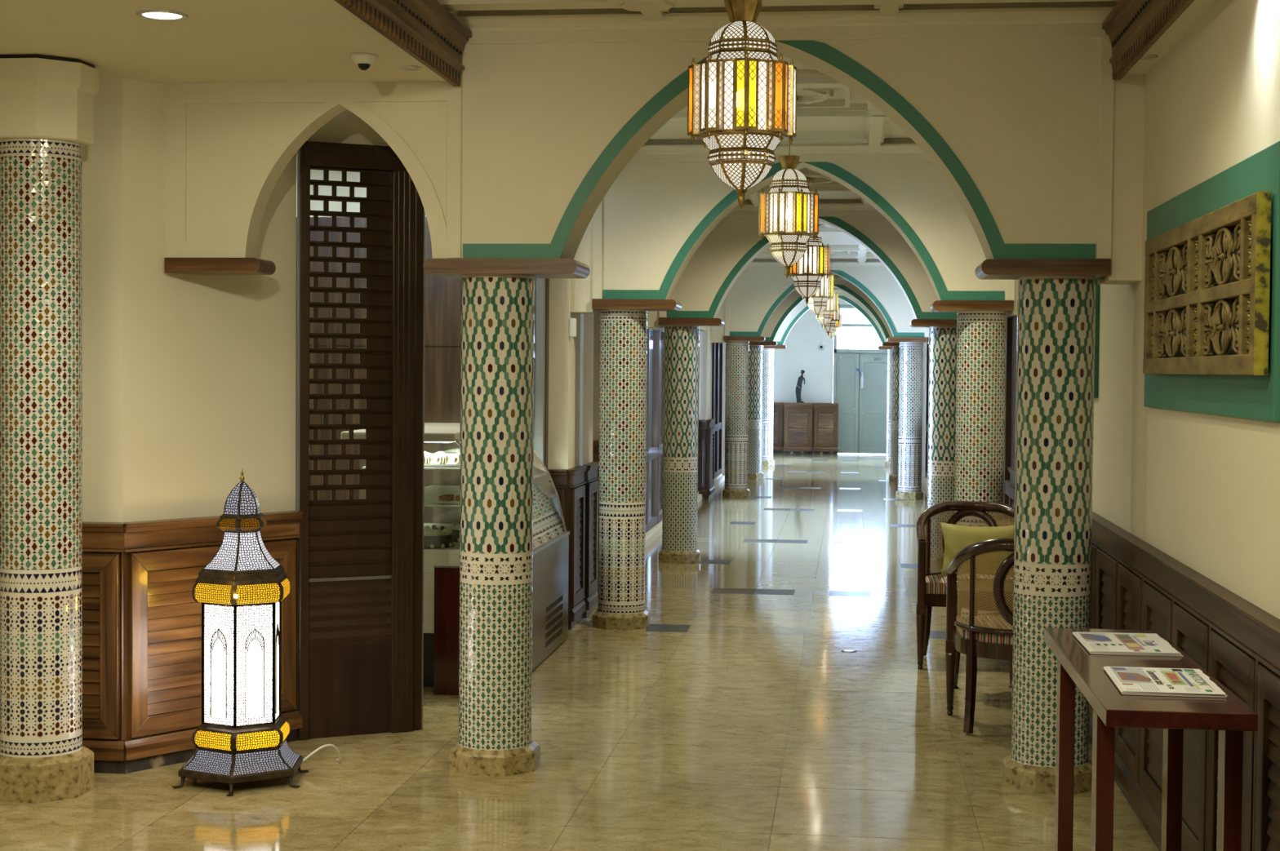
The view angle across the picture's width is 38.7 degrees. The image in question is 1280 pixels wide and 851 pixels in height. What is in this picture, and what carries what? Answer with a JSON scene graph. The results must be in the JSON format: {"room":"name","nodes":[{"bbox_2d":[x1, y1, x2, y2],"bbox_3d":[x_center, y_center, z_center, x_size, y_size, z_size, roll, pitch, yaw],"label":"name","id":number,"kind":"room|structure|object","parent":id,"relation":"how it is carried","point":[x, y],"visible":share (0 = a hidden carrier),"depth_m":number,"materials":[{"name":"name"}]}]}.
{"room":"hotel corridor","nodes":[
{"label":"hotel corridor","id":0,"kind":"room"},
{"bbox_2d":[81,77,296,522],"bbox_3d":[-2.596,-0.009,7.477,2.324,2.775,0.641,0,2,-11],"label":"wall","id":1,"kind":"structure","parent":0,"point":[189,380],"depth_m":7.39,"materials":[{"name":"paint"}]},
{"bbox_2d":[81,521,128,774],"bbox_3d":[-2.912,0.879,7.350,1.735,1.003,0.053,1,2,7],"label":"panelling","id":2,"kind":"object","parent":1,"relation":"attached to","point":[103,543],"visible":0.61,"depth_m":7.25,"materials":[{"name":"brown wood"}]},
{"bbox_2d":[120,511,303,774],"bbox_3d":[-1.771,0.881,7.593,0.054,1.003,0.896,2,2,40],"label":"panelling","id":3,"kind":"object","parent":1,"relation":"attached to","point":[166,557],"visible":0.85,"depth_m":7.42,"materials":[{"name":"brown wood"}]},
{"bbox_2d":[164,257,275,275],"bbox_3d":[-1.710,-0.649,7.427,0.397,0.060,0.205,1,2,7],"label":"shelf","id":4,"kind":"object","parent":1,"relation":"attached to","point":[197,266],"visible":0.96,"depth_m":7.33,"materials":[{"name":"brown wood"}]},
{"bbox_2d":[0,0,445,84],"bbox_3d":[-2.649,-1.323,3.791,3.040,0.092,9.400,1,2,7],"label":"ceiling","id":5,"kind":"structure","parent":0,"point":[219,41],"depth_m":6.36,"materials":[{"name":"paint"}]},
{"bbox_2d":[135,8,188,20],"bbox_3d":[-1.548,-1.330,5.899,0.167,0.007,0.167,1,2,7],"label":"recessed light","id":6,"kind":"object","parent":5,"relation":"in","point":[152,14],"visible":1,"depth_m":5.88,"materials":[{"name":"silver metal"}]},
{"bbox_2d":[349,53,377,70],"bbox_3d":[-1.007,-1.323,6.643,0.104,0.054,0.104,1,2,7],"label":"dome camera","id":7,"kind":"object","parent":5,"relation":"attached to","point":[363,60],"visible":1,"depth_m":6.61,"materials":[{"name":"white"}]},
{"bbox_2d":[399,65,422,70],"bbox_3d":[-0.869,-1.355,6.898,0.086,0.007,0.086,1,2,7],"label":"recessed light","id":8,"kind":"object","parent":5,"relation":"in","point":[403,67],"visible":1,"depth_m":6.88,"materials":[{"name":"silver metal"}]},
{"bbox_2d":[306,109,389,146],"bbox_3d":[-1.087,-1.436,8.119,1.025,0.388,0.087,0,2,-23],"label":"wall","id":9,"kind":"structure","parent":0,"point":[346,127],"depth_m":7.99,"materials":[{"name":"paint"}]},
{"bbox_2d":[296,141,425,741],"bbox_3d":[-1.208,0.069,8.072,0.632,2.605,0.110,0,2,-25],"label":"door","id":10,"kind":"structure","parent":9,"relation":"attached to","point":[361,562],"depth_m":8.04,"materials":[{"name":"wood"}]},
{"bbox_2d":[295,155,549,524],"bbox_3d":[-1.934,-0.288,11.440,2.735,3.100,0.108,1,2,7],"label":"wall","id":11,"kind":"structure","parent":0,"point":[442,298],"depth_m":11.35,"materials":[{"name":"paint"}]},
{"bbox_2d":[533,278,546,464],"bbox_3d":[-0.633,-0.170,11.206,0.085,2.900,0.080,1,2,7],"label":"trim","id":12,"kind":"structure","parent":11,"relation":"attached to","point":[540,283],"depth_m":11.18,"materials":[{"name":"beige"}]},
{"bbox_2d":[547,469,567,531],"bbox_3d":[-0.585,0.774,11.363,0.258,1.003,0.053,1,2,7],"label":"panelling","id":13,"kind":"object","parent":11,"relation":"attached to","point":[559,477],"visible":0.14,"depth_m":11.33,"materials":[{"name":"brown wood"}]},
{"bbox_2d":[547,278,593,469],"bbox_3d":[-0.807,-0.268,11.878,0.875,3.050,0.980,1,2,7],"label":"wall","id":14,"kind":"structure","parent":0,"point":[571,359],"depth_m":11.37,"materials":[{"name":"paint"}]},
{"bbox_2d":[568,318,576,337],"bbox_3d":[-0.418,-0.611,11.347,0.040,0.115,0.045,1,2,7],"label":"wall sensor","id":15,"kind":"object","parent":14,"relation":"attached to","point":[572,322],"visible":1,"depth_m":11.32,"materials":[{"name":"white"}]},
{"bbox_2d":[567,465,587,630],"bbox_3d":[-0.401,0.768,11.600,0.053,1.003,0.500,1,2,7],"label":"panelling","id":16,"kind":"object","parent":14,"relation":"attached to","point":[575,476],"visible":0.98,"depth_m":11.50,"materials":[{"name":"brown wood"}]},
{"bbox_2d":[582,462,599,618],"bbox_3d":[-0.324,0.753,12.115,0.053,1.003,0.460,1,2,7],"label":"panelling","id":17,"kind":"object","parent":14,"relation":"attached to","point":[591,552],"visible":0.92,"depth_m":12.06,"materials":[{"name":"brown wood"}]},
{"bbox_2d":[0,453,1159,850],"bbox_3d":[1.337,1.117,18.015,7.837,0.060,38.417,1,2,7],"label":"floor","id":18,"kind":"structure","parent":0,"point":[740,719],"depth_m":7.76,"materials":[{"name":"stone"}]},
{"bbox_2d":[0,53,98,803],"bbox_3d":[-2.277,0.015,6.910,0.400,2.768,0.400,1,2,7],"label":"column","id":19,"kind":"structure","parent":18,"relation":"on","point":[46,102],"depth_m":6.78,"materials":[{"name":"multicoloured tile"}]},
{"bbox_2d":[172,468,308,796],"bbox_3d":[-1.563,0.783,7.153,0.525,1.235,0.548,1,2,7],"label":"lantern","id":20,"kind":"object","parent":18,"relation":"on","point":[242,735],"visible":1,"depth_m":7.04,"materials":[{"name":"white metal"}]},
{"bbox_2d":[302,744,341,763],"bbox_3d":[-1.304,1.344,7.405,0.071,0.096,0.265,2,2,38],"label":"power cord","id":21,"kind":"object","parent":18,"relation":"on","point":[339,760],"visible":0.89,"depth_m":7.39,"materials":[{"name":"grey plastic"}]},
{"bbox_2d":[433,565,459,695],"bbox_3d":[-0.864,1.022,9.066,0.331,0.645,0.035,1,2,7],"label":"wood panel","id":22,"kind":"object","parent":18,"relation":"on","point":[446,578],"visible":0.36,"depth_m":9.06,"materials":[{"name":"brown wood"}]},
{"bbox_2d":[340,422,569,687],"bbox_3d":[-0.997,0.661,10.133,0.958,1.298,1.745,1,2,7],"label":"display case","id":23,"kind":"object","parent":18,"relation":"on","point":[550,572],"visible":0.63,"depth_m":10.13,"materials":[{"name":"metal"}]},
{"bbox_2d":[361,453,459,470],"bbox_3d":[-1.049,0.199,10.148,0.600,0.010,1.580,1,2,7],"label":"shelf","id":24,"kind":"object","parent":23,"relation":"attached to","point":[451,455],"depth_m":9.37,"materials":[{"name":"white glass"}]},
{"bbox_2d":[423,524,454,549],"bbox_3d":[-1.120,0.582,9.573,0.289,0.107,0.293,1,2,7],"label":"cake","id":25,"kind":"object","parent":23,"relation":"on","point":[437,537],"visible":0.59,"depth_m":9.47,"materials":[{"name":"brown food"}]},
{"bbox_2d":[423,523,459,549],"bbox_3d":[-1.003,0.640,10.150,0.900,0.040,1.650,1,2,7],"label":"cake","id":26,"kind":"object","parent":23,"relation":"attached to","point":[456,546],"depth_m":10.78,"materials":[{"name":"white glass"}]},
{"bbox_2d":[423,485,459,507],"bbox_3d":[-1.021,0.390,10.150,0.660,0.008,1.580,1,2,7],"label":"shelf","id":27,"kind":"object","parent":23,"relation":"attached to","point":[430,491],"depth_m":10.27,"materials":[{"name":"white glass"}]},
{"bbox_2d":[424,461,460,466],"bbox_3d":[-1.047,0.201,9.553,0.466,0.016,0.339,1,2,7],"label":"serving plate","id":28,"kind":"object","parent":23,"relation":"on","point":[451,464],"visible":0.21,"depth_m":9.39,"materials":[{"name":"white ceramic"}]},
{"bbox_2d":[424,453,433,464],"bbox_3d":[-1.113,0.172,9.500,0.076,0.063,0.120,0,2,-11],"label":"pastry","id":29,"kind":"object","parent":28,"relation":"on","point":[428,458],"visible":0.78,"depth_m":9.46,"materials":[{"name":"food"}]},
{"bbox_2d":[433,451,444,462],"bbox_3d":[-1.057,0.169,9.634,0.076,0.063,0.120,0,2,-28],"label":"pastry","id":30,"kind":"object","parent":28,"relation":"on","point":[435,455],"visible":0.23,"depth_m":9.61,"materials":[{"name":"food"}]},
{"bbox_2d":[435,453,449,464],"bbox_3d":[-1.029,0.173,9.490,0.076,0.063,0.120,0,2,-16],"label":"pastry","id":31,"kind":"object","parent":28,"relation":"on","point":[442,458],"visible":0.98,"depth_m":9.45,"materials":[{"name":"food"}]},
{"bbox_2d":[452,453,460,464],"bbox_3d":[-0.942,0.174,9.500,0.076,0.063,0.120,0,2,-22],"label":"pastry","id":32,"kind":"object","parent":28,"relation":"on","point":[456,458],"visible":0.5,"depth_m":9.47,"materials":[{"name":"food"}]},
{"bbox_2d":[430,496,459,504],"bbox_3d":[-0.935,0.393,9.586,0.339,0.016,0.382,1,2,7],"label":"serving plate","id":33,"kind":"object","parent":23,"relation":"on","point":[436,500],"visible":0.34,"depth_m":9.43,"materials":[{"name":"white ceramic"}]},
{"bbox_2d":[438,495,451,501],"bbox_3d":[-1.022,0.383,9.528,0.045,0.028,0.103,1,2,9],"label":"slice","id":34,"kind":"object","parent":33,"relation":"on","point":[443,498],"visible":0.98,"depth_m":9.48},
{"bbox_2d":[451,521,459,542],"bbox_3d":[-0.899,0.573,9.910,0.279,0.107,0.283,1,2,7],"label":"cake","id":35,"kind":"object","parent":23,"relation":"on","point":[455,526],"visible":0.16,"depth_m":9.83,"materials":[{"name":"brown food"}]},
{"bbox_2d":[422,258,590,777],"bbox_3d":[-0.542,0.366,7.408,0.617,2.064,0.365,1,2,7],"label":"column","id":36,"kind":"structure","parent":18,"relation":"on","point":[497,302],"depth_m":7.29,"materials":[{"name":"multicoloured tile"}]},
{"bbox_2d":[591,299,681,631],"bbox_3d":[-0.024,0.244,11.503,0.527,2.064,0.365,1,2,7],"label":"column","id":37,"kind":"structure","parent":18,"relation":"on","point":[623,322],"depth_m":11.39,"materials":[{"name":"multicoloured tile"}]},
{"bbox_2d":[657,318,724,564],"bbox_3d":[0.432,0.126,15.455,0.527,2.064,0.365,1,2,7],"label":"column","id":38,"kind":"structure","parent":18,"relation":"on","point":[681,335],"depth_m":15.35,"materials":[{"name":"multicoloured tile"}]},
{"bbox_2d":[722,336,765,497],"bbox_3d":[1.335,-0.114,23.451,0.527,2.064,0.365,1,2,7],"label":"column","id":39,"kind":"structure","parent":18,"relation":"on","point":[737,348],"depth_m":23.34,"materials":[{"name":"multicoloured tile"}]},
{"bbox_2d":[747,341,777,479],"bbox_3d":[1.776,-0.228,27.274,0.527,2.064,0.365,1,2,7],"label":"column","id":40,"kind":"structure","parent":18,"relation":"on","point":[756,348],"depth_m":27.16,"materials":[{"name":"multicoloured tile"}]},
{"bbox_2d":[762,345,786,466],"bbox_3d":[2.233,-0.346,31.226,0.527,2.064,0.365,1,2,7],"label":"column","id":41,"kind":"structure","parent":18,"relation":"on","point":[768,351],"depth_m":31.11,"materials":[{"name":"beige tile"}]},
{"bbox_2d":[783,402,813,454],"bbox_3d":[3.096,0.056,35.651,0.560,1.003,0.053,1,2,7],"label":"cabinet door","id":42,"kind":"structure","parent":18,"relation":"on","point":[797,417],"depth_m":35.65,"materials":[{"name":"brown wood"}]},
{"bbox_2d":[795,369,804,403],"bbox_3d":[3.141,-0.769,35.663,0.188,0.645,0.127,1,2,7],"label":"statue","id":43,"kind":"object","parent":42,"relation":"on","point":[798,388],"visible":1,"depth_m":35.63,"materials":[{"name":"black"}]},
{"bbox_2d":[813,403,838,454],"bbox_3d":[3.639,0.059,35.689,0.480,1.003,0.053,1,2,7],"label":"cabinet","id":44,"kind":"object","parent":18,"relation":"on","point":[825,420],"visible":1,"depth_m":35.68,"materials":[{"name":"brown wood"}]},
{"bbox_2d":[877,346,892,467],"bbox_3d":[4.289,-0.324,31.040,0.485,2.064,0.465,1,2,7],"label":"column","id":45,"kind":"structure","parent":18,"relation":"on","point":[887,463],"depth_m":31.00,"materials":[{"name":"beige tile"}]},
{"bbox_2d":[881,342,899,481],"bbox_3d":[3.833,-0.205,27.088,0.485,2.064,0.465,1,2,7],"label":"column","id":46,"kind":"structure","parent":18,"relation":"on","point":[893,477],"depth_m":27.04,"materials":[{"name":"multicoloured tile"}]},
{"bbox_2d":[887,337,926,500],"bbox_3d":[3.391,-0.091,23.265,0.485,2.064,0.465,1,2,7],"label":"column","id":47,"kind":"structure","parent":18,"relation":"on","point":[911,348],"depth_m":23.19,"materials":[{"name":"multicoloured tile"}]},
{"bbox_2d":[909,319,956,568],"bbox_3d":[2.494,0.149,15.228,0.485,2.064,0.385,1,2,7],"label":"column","id":48,"kind":"structure","parent":18,"relation":"on","point":[942,332],"depth_m":15.10,"materials":[{"name":"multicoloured tile"}]},
{"bbox_2d":[915,501,1014,669],"bbox_3d":[1.867,0.887,10.189,0.652,0.890,0.570,1,2,7],"label":"armchair","id":49,"kind":"object","parent":18,"relation":"on","point":[931,591],"visible":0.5,"depth_m":10.34,"materials":[{"name":"brown wood"}]},
{"bbox_2d":[925,574,1013,594],"bbox_3d":[1.866,0.887,10.181,0.558,0.060,0.484,1,2,7],"label":"seat cushion","id":50,"kind":"object","parent":49,"relation":"on","point":[935,584],"depth_m":10.00,"materials":[{"name":"fabric"}]},
{"bbox_2d":[940,522,1014,577],"bbox_3d":[1.907,0.694,10.118,0.470,0.299,0.148,1,2,7],"label":"cushion","id":51,"kind":"object","parent":49,"relation":"on","point":[956,537],"visible":0.45,"depth_m":10.10,"materials":[{"name":"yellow fabric"}]},
{"bbox_2d":[930,300,1013,617],"bbox_3d":[2.037,0.267,11.276,0.485,2.064,0.385,1,2,7],"label":"column","id":52,"kind":"structure","parent":18,"relation":"on","point":[980,359],"depth_m":11.15,"materials":[{"name":"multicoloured tile"}]},
{"bbox_2d":[944,537,1013,733],"bbox_3d":[1.759,0.942,8.360,0.652,0.890,0.570,1,2,4],"label":"armchair","id":53,"kind":"object","parent":18,"relation":"on","point":[972,636],"visible":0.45,"depth_m":8.22,"materials":[{"name":"brown wood"}]},
{"bbox_2d":[955,616,1013,644],"bbox_3d":[1.760,0.942,8.368,0.558,0.060,0.484,1,2,4],"label":"seat cushion","id":54,"kind":"object","parent":53,"relation":"on","point":[967,632],"depth_m":8.22,"materials":[{"name":"fabric"}]},
{"bbox_2d":[944,580,1013,700],"bbox_3d":[1.790,1.087,9.232,0.484,0.548,0.484,1,2,7],"label":"side table","id":55,"kind":"object","parent":18,"relation":"on","point":[957,654],"visible":0.17,"depth_m":9.25,"materials":[{"name":"brown wood"}]},
{"bbox_2d":[974,258,1111,795],"bbox_3d":[1.564,0.390,7.175,0.485,2.064,0.385,1,2,7],"label":"column","id":56,"kind":"structure","parent":18,"relation":"on","point":[1056,303],"depth_m":7.06,"materials":[{"name":"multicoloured tile"}]},
{"bbox_2d":[1044,627,1257,850],"bbox_3d":[1.410,1.082,5.202,0.363,0.800,1.450,1,2,7],"label":"console table","id":57,"kind":"object","parent":18,"relation":"on","point":[1229,716],"visible":0.94,"depth_m":4.69,"materials":[{"name":"brown wood"}]},
{"bbox_2d":[1071,631,1183,657],"bbox_3d":[1.480,0.665,5.552,0.270,0.011,0.404,1,2,6],"label":"newspaper","id":58,"kind":"object","parent":57,"relation":"on","point":[1095,643],"visible":1,"depth_m":5.51,"materials":[{"name":"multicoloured paper"}]},
{"bbox_2d":[1102,666,1227,697],"bbox_3d":[1.401,0.685,4.876,0.268,0.011,0.403,1,2,8],"label":"magazine","id":59,"kind":"object","parent":57,"relation":"on","point":[1129,681],"visible":1,"depth_m":4.84,"materials":[{"name":"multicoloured paper"}]},
{"bbox_2d":[164,0,1145,284],"bbox_3d":[0.014,-1.118,7.300,3.868,1.075,0.334,1,2,7],"label":"wall","id":60,"kind":"structure","parent":0,"point":[1029,126],"depth_m":7.16,"materials":[{"name":"paint"}]},
{"bbox_2d":[333,0,471,86],"bbox_3d":[-1.051,-1.357,4.167,0.072,0.216,6.115,1,2,7],"label":"crown molding","id":61,"kind":"structure","parent":60,"relation":"attached to","point":[424,29],"depth_m":6.52,"materials":[{"name":"brown wood"}]},
{"bbox_2d":[437,0,1119,19],"bbox_3d":[0.332,-1.544,5.218,2.530,0.070,3.730,1,2,7],"label":"trim","id":62,"kind":"structure","parent":60,"relation":"attached to","point":[650,9],"depth_m":6.77,"materials":[{"name":"paint"}]},
{"bbox_2d":[456,6,1114,31],"bbox_3d":[0.542,-1.568,7.041,2.550,0.055,0.060,1,2,7],"label":"ceiling beam","id":63,"kind":"structure","parent":60,"relation":"attached to","point":[1051,15],"depth_m":7.02,"materials":[{"name":"paint"}]},
{"bbox_2d":[1102,0,1194,79],"bbox_3d":[1.440,-1.327,3.880,0.073,0.216,6.115,1,2,7],"label":"crown molding","id":64,"kind":"structure","parent":60,"relation":"attached to","point":[1132,27],"depth_m":6.34,"materials":[{"name":"brown wood"}]},
{"bbox_2d":[592,313,725,537],"bbox_3d":[0.520,-0.631,24.041,0.920,3.050,24.100,1,2,7],"label":"wall","id":65,"kind":"structure","parent":0,"point":[705,344],"depth_m":22.85,"materials":[{"name":"paint"}]},
{"bbox_2d":[592,440,599,500],"bbox_3d":[-0.399,0.630,16.101,0.740,1.003,0.053,1,2,7],"label":"panelling","id":66,"kind":"object","parent":65,"relation":"attached to","point":[595,442],"visible":0.02,"depth_m":16.08,"materials":[{"name":"brown wood"}]},
{"bbox_2d":[644,326,702,549],"bbox_3d":[0.333,-0.034,19.548,0.150,2.130,6.660,1,2,7],"label":"window","id":67,"kind":"structure","parent":65,"relation":"in","point":[655,359],"depth_m":17.97,"materials":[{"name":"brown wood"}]},
{"bbox_2d":[697,420,706,500],"bbox_3d":[0.724,0.430,22.864,0.220,1.003,0.053,1,2,7],"label":"panelling","id":68,"kind":"object","parent":65,"relation":"attached to","point":[702,424],"visible":0.47,"depth_m":22.85,"materials":[{"name":"brown wood"}]},
{"bbox_2d":[706,418,715,499],"bbox_3d":[0.909,0.419,23.272,0.053,1.003,0.800,1,2,7],"label":"panelling","id":69,"kind":"object","parent":65,"relation":"attached to","point":[710,489],"visible":1,"depth_m":23.00,"materials":[{"name":"brown wood"}]},
{"bbox_2d":[711,342,724,488],"bbox_3d":[1.003,-0.208,25.357,0.150,2.130,3.360,1,2,7],"label":"window","id":70,"kind":"structure","parent":65,"relation":"in","point":[717,366],"depth_m":26.15,"materials":[{"name":"brown wood"}]},
{"bbox_2d":[436,0,1118,259],"bbox_3d":[0.821,-1.905,17.875,6.900,0.320,38.200,1,2,7],"label":"ceiling","id":71,"kind":"structure","parent":0,"point":[671,130],"depth_m":10.69,"materials":[{"name":"paint"}]},
{"bbox_2d":[687,0,796,208],"bbox_3d":[0.308,-1.115,5.470,0.303,0.922,0.303,0,2,-24],"label":"hanging lantern","id":72,"kind":"object","parent":71,"relation":"hanging from","point":[742,101],"visible":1,"depth_m":5.38,"materials":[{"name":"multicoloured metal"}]},
{"bbox_2d":[758,97,818,276],"bbox_3d":[0.772,-1.234,9.441,0.303,0.922,0.303,0,2,1],"label":"hanging lantern","id":73,"kind":"object","parent":71,"relation":"hanging from","point":[788,214],"visible":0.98,"depth_m":9.36,"materials":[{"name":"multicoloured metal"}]},
{"bbox_2d":[785,178,830,304],"bbox_3d":[1.235,-1.353,13.413,0.303,0.922,0.303,0,2,-19],"label":"hanging lantern","id":74,"kind":"object","parent":71,"relation":"hanging from","point":[807,273],"visible":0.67,"depth_m":13.32,"materials":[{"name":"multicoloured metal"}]},
{"bbox_2d":[756,242,875,263],"bbox_3d":[2.111,-2.022,21.192,2.900,0.068,3.890,1,2,7],"label":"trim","id":75,"kind":"structure","parent":71,"relation":"attached to","point":[859,251],"depth_m":21.42,"materials":[{"name":"paint"}]},
{"bbox_2d":[801,223,833,319],"bbox_3d":[1.699,-1.471,17.384,0.303,0.922,0.303,1,2,6],"label":"hanging lantern","id":76,"kind":"object","parent":71,"relation":"hanging from","point":[817,303],"visible":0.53,"depth_m":17.30,"materials":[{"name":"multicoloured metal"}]},
{"bbox_2d":[777,130,866,144],"bbox_3d":[0.960,-1.720,10.876,0.780,0.056,0.200,1,2,7],"label":"ceiling beam","id":77,"kind":"structure","parent":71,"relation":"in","point":[802,136],"depth_m":10.77,"materials":[{"name":"white paint"}]},
{"bbox_2d":[809,291,838,329],"bbox_3d":[2.163,-1.590,21.355,0.303,0.922,0.303,0,2,-14],"label":"hanging lantern","id":78,"kind":"object","parent":71,"relation":"hanging from","point":[824,317],"visible":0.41,"depth_m":21.29,"materials":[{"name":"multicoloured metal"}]},
{"bbox_2d":[821,303,839,335],"bbox_3d":[2.615,-1.706,25.227,0.303,0.922,0.303,1,2,11],"label":"hanging lantern","id":79,"kind":"object","parent":71,"relation":"hanging from","point":[831,325],"visible":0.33,"depth_m":25.15,"materials":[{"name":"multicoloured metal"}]},
{"bbox_2d":[821,312,842,340],"bbox_3d":[3.078,-1.824,29.198,0.303,0.922,0.303,2,2,36],"label":"hanging lantern","id":80,"kind":"object","parent":71,"relation":"hanging from","point":[833,333],"visible":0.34,"depth_m":29.14,"materials":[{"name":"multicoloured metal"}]},
{"bbox_2d":[569,138,1017,315],"bbox_3d":[0.958,-1.235,11.346,3.000,1.075,0.334,1,2,7],"label":"wall","id":81,"kind":"structure","parent":0,"point":[638,243],"depth_m":11.26,"materials":[{"name":"paint"}]},
{"bbox_2d":[635,143,924,154],"bbox_3d":[0.951,-1.691,11.149,2.900,0.055,0.060,1,2,7],"label":"trim","id":82,"kind":"structure","parent":81,"relation":"attached to","point":[857,148],"depth_m":11.12,"materials":[{"name":"paint"}]},
{"bbox_2d":[647,200,957,328],"bbox_3d":[1.414,-1.353,15.298,3.000,1.075,0.334,1,2,7],"label":"wall","id":83,"kind":"structure","parent":0,"point":[701,291],"depth_m":15.20,"materials":[{"name":"paint"}]},
{"bbox_2d":[732,204,877,210],"bbox_3d":[1.407,-1.809,15.101,2.900,0.055,0.060,1,2,7],"label":"trim","id":84,"kind":"structure","parent":83,"relation":"attached to","point":[745,206],"depth_m":15.07,"materials":[{"name":"paint"}]},
{"bbox_2d":[748,168,872,206],"bbox_3d":[1.201,-1.786,13.313,2.900,0.068,3.660,1,2,7],"label":"ceiling","id":85,"kind":"structure","parent":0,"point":[824,184],"depth_m":13.73,"materials":[{"name":"paint"}]},
{"bbox_2d":[773,298,850,453],"bbox_3d":[3.737,-0.970,35.870,3.200,3.050,0.150,1,2,7],"label":"wall","id":86,"kind":"structure","parent":0,"point":[802,352],"depth_m":35.84,"materials":[{"name":"white paint"}]},
{"bbox_2d":[782,402,838,435],"bbox_3d":[3.025,0.052,35.797,1.725,1.000,0.220,1,2,7],"label":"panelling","id":87,"kind":"object","parent":86,"relation":"attached to","point":[793,402],"visible":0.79,"depth_m":35.80,"materials":[{"name":"brown wood"}]},
{"bbox_2d":[773,402,783,453],"bbox_3d":[2.495,0.043,35.891,0.650,1.003,0.053,1,2,7],"label":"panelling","id":88,"kind":"object","parent":87,"relation":"attached to","point":[778,406],"visible":0.41,"depth_m":35.86,"materials":[{"name":"brown wood"}]},
{"bbox_2d":[832,305,887,453],"bbox_3d":[4.479,-0.901,35.761,1.360,2.930,0.140,1,2,7],"label":"door","id":89,"kind":"structure","parent":86,"relation":"in","point":[862,412],"depth_m":35.76,"materials":[{"name":"paint"}]},
{"bbox_2d":[711,258,929,344],"bbox_3d":[2.337,-1.592,23.292,3.000,1.075,0.334,1,2,7],"label":"wall","id":90,"kind":"structure","parent":0,"point":[752,300],"depth_m":23.20,"materials":[{"name":"paint"}]},
{"bbox_2d":[747,262,884,266],"bbox_3d":[2.330,-2.048,23.095,2.900,0.055,0.060,1,2,7],"label":"trim","id":91,"kind":"structure","parent":90,"relation":"attached to","point":[752,264],"depth_m":23.06,"materials":[{"name":"paint"}]},
{"bbox_2d":[761,275,893,341],"bbox_3d":[2.778,-1.706,27.115,3.000,1.075,0.334,1,2,7],"label":"wall","id":92,"kind":"structure","parent":0,"point":[794,299],"depth_m":27.01,"materials":[{"name":"paint"}]},
{"bbox_2d":[833,277,846,280],"bbox_3d":[2.771,-2.162,26.918,2.900,0.055,0.060,1,2,7],"label":"trim","id":93,"kind":"structure","parent":92,"relation":"attached to","point":[834,278],"depth_m":26.88,"materials":[{"name":"paint"}]},
{"bbox_2d":[773,287,887,345],"bbox_3d":[3.235,-1.824,31.067,3.000,1.075,0.334,1,2,7],"label":"wall","id":94,"kind":"structure","parent":0,"point":[802,308],"depth_m":30.96,"materials":[{"name":"paint"}]},
{"bbox_2d":[920,0,1279,619],"bbox_3d":[3.126,-0.398,17.151,0.160,3.050,37.200,1,2,7],"label":"wall","id":95,"kind":"structure","parent":0,"point":[1201,490],"depth_m":5.84,"materials":[{"name":"paint"}]},
{"bbox_2d":[668,69,891,147],"bbox_3d":[0.736,-1.666,9.287,2.900,0.068,3.810,1,2,7],"label":"ceiling","id":96,"kind":"structure","parent":95,"relation":"attached to","point":[820,105],"depth_m":9.67,"materials":[{"name":"paint"}]},
{"bbox_2d":[818,221,843,232],"bbox_3d":[1.667,-1.907,17.354,2.900,0.068,3.840,1,2,7],"label":"ceiling","id":97,"kind":"structure","parent":95,"relation":"attached to","point":[824,228],"depth_m":17.77,"materials":[{"name":"paint"}]},
{"bbox_2d":[921,338,928,489],"bbox_3d":[4.046,-0.179,25.208,0.150,2.130,2.960,1,2,7],"label":"window","id":98,"kind":"structure","parent":95,"relation":"in","point":[924,482],"depth_m":26.61,"materials":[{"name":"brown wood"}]},
{"bbox_2d":[1002,312,1017,526],"bbox_3d":[2.702,0.169,13.566,0.150,2.130,2.810,1,2,7],"label":"window","id":99,"kind":"structure","parent":95,"relation":"in","point":[1011,321],"depth_m":13.03,"materials":[{"name":"brown wood"}]},
{"bbox_2d":[1093,280,1099,398],"bbox_3d":[2.125,-0.507,8.904,0.024,0.720,1.600,1,2,7],"label":"board","id":100,"kind":"object","parent":95,"relation":"attached to","point":[1097,286],"visible":0.14,"depth_m":8.11,"materials":[{"name":"paint"}]},
{"bbox_2d":[1007,466,1279,850],"bbox_3d":[1.722,0.968,5.671,0.053,1.003,13.000,1,2,7],"label":"panelling","id":101,"kind":"object","parent":95,"relation":"attached to","point":[1135,585],"visible":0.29,"depth_m":5.60,"materials":[{"name":"brown wood"}]},
{"bbox_2d":[1143,141,1279,422],"bbox_3d":[1.759,-0.400,5.702,0.016,0.720,2.090,1,2,7],"label":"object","id":102,"kind":"object","parent":95,"relation":"attached to","point":[1257,397],"visible":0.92,"depth_m":5.19,"materials":[{"name":"paint"}]},
{"bbox_2d":[1142,191,1271,375],"bbox_3d":[1.713,-0.395,5.607,0.039,0.475,1.808,1,2,7],"label":"carved panel","id":103,"kind":"object","parent":102,"relation":"attached to","point":[1207,277],"visible":1,"depth_m":5.31,"materials":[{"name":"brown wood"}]},
{"bbox_2d":[1126,0,1217,74],"bbox_3d":[1.435,-1.259,2.788,0.215,0.092,8.340,1,2,7],"label":"ceiling","id":104,"kind":"structure","parent":0,"point":[1197,8],"depth_m":6.10,"materials":[{"name":"paint"}]},
{"bbox_2d":[1139,53,1158,59],"bbox_3d":[1.817,-1.322,6.528,0.082,0.007,0.082,1,2,7],"label":"recessed light","id":105,"kind":"object","parent":104,"relation":"in","point":[1148,56],"visible":0.81,"depth_m":6.51,"materials":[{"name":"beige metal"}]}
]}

